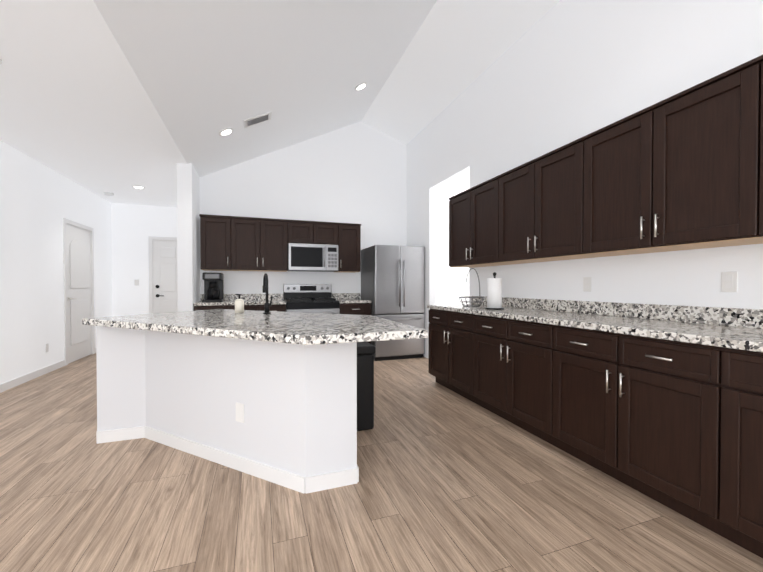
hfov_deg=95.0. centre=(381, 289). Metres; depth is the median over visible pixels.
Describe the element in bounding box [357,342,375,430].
trash can
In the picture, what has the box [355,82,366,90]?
recessed light
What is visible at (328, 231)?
upper cabinet
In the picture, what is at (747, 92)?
upper cabinet
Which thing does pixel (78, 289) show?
door
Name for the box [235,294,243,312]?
soap bottle
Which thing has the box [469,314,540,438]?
base cabinet
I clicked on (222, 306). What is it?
base cabinet
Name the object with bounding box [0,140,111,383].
wall
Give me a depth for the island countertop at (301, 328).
2.02 m
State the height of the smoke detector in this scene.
0.034 m
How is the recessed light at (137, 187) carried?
in the ceiling at (206, 72)
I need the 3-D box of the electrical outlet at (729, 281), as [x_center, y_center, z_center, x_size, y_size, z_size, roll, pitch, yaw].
[1.959,-0.044,1.970,0.007,0.116,0.072,0,1,-20]
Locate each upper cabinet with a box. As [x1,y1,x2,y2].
[199,214,238,269]
[239,217,287,271]
[287,220,318,245]
[319,222,338,245]
[334,223,360,272]
[448,179,519,266]
[492,142,579,262]
[572,67,762,258]
[732,55,762,242]
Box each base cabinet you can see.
[194,305,233,310]
[234,304,285,311]
[339,303,370,343]
[429,309,468,399]
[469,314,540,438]
[541,323,696,520]
[693,344,762,557]
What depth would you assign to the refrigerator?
5.38 m
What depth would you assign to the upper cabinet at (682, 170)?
1.99 m
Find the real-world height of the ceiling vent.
0.157 m
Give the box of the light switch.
[134,279,138,285]
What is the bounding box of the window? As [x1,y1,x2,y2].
[436,171,469,304]
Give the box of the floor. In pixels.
[0,353,762,571]
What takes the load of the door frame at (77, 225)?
attached to the wall at (39, 201)
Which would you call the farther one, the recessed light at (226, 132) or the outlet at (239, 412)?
the recessed light at (226, 132)
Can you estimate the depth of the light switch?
6.73 m
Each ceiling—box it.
[0,0,436,206]
[362,0,559,144]
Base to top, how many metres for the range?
1.145 m
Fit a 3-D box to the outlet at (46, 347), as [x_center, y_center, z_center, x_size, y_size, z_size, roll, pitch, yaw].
[-4.360,0.758,4.560,0.005,0.115,0.070,0,1,-20]
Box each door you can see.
[66,224,90,363]
[153,240,177,312]
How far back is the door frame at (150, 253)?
6.81 m
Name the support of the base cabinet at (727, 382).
on the floor
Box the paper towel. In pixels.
[485,272,503,309]
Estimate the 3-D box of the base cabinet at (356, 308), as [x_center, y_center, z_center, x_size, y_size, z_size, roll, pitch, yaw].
[-0.497,0.636,5.583,0.500,0.876,0.620,0,1,-20]
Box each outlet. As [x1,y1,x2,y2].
[45,343,48,352]
[236,402,243,422]
[583,277,590,291]
[721,272,737,291]
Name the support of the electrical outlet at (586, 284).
attached to the wall at (560, 73)
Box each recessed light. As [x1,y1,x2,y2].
[132,185,144,188]
[219,128,232,135]
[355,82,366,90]
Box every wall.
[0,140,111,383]
[111,203,176,315]
[200,121,406,300]
[407,0,762,358]
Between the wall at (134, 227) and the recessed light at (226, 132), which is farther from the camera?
the wall at (134, 227)
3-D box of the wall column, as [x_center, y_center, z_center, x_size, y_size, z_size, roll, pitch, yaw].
[-2.654,-0.295,4.856,0.170,2.754,0.770,0,1,-20]
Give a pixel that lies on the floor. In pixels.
(450, 480)
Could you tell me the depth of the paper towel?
3.29 m
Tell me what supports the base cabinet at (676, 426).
on the floor
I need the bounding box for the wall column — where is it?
[177,163,199,311]
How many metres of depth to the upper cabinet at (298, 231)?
5.28 m
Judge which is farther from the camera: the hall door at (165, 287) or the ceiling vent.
the hall door at (165, 287)
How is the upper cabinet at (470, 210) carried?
attached to the wall at (560, 73)
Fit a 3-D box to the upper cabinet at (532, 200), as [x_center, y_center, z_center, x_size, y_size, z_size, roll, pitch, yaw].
[1.426,-0.669,2.945,0.352,0.817,1.050,0,1,-20]
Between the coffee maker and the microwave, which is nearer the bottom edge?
the coffee maker
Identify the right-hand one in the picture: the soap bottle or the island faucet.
the island faucet
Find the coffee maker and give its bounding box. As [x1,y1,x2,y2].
[202,272,223,301]
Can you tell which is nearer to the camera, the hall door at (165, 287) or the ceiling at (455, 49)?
the ceiling at (455, 49)
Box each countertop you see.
[82,309,427,344]
[193,293,370,305]
[427,296,762,351]
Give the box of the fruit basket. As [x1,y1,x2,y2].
[459,268,484,306]
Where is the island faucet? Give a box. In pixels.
[263,273,272,313]
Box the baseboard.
[0,360,64,392]
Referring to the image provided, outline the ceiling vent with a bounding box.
[244,112,271,127]
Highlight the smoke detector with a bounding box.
[104,192,113,195]
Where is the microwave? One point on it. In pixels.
(314, 257)
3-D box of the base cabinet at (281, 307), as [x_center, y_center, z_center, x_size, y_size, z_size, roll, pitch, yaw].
[-1.838,0.641,5.107,0.814,0.876,0.620,0,1,-20]
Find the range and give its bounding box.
[283,284,339,313]
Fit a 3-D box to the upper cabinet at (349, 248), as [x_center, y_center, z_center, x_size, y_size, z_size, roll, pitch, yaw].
[-0.563,-0.672,5.686,0.370,0.757,0.352,0,1,-20]
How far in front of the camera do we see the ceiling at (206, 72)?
3.19 m
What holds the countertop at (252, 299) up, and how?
on the base cabinet at (356, 308)
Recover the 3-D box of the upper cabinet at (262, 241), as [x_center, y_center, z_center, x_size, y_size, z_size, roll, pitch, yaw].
[-1.853,-0.667,5.228,0.848,0.757,0.352,0,1,-20]
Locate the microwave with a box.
[288,243,337,271]
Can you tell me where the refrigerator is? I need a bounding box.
[361,245,424,360]
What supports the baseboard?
attached to the wall at (39, 201)
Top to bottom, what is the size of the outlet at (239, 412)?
0.115 m
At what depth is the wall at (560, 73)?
2.81 m
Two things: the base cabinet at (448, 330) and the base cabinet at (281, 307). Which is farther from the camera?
the base cabinet at (281, 307)
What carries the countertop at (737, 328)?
on the base cabinet at (448, 330)
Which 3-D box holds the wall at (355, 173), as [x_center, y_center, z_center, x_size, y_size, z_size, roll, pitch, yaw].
[-1.076,-0.894,5.754,3.430,3.930,0.120,0,1,-20]
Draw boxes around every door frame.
[63,218,94,365]
[148,236,176,313]
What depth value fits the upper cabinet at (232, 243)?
4.90 m
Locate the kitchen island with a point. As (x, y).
(296, 430)
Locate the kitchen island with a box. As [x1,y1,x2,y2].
[96,326,358,493]
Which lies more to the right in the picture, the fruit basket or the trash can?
the fruit basket

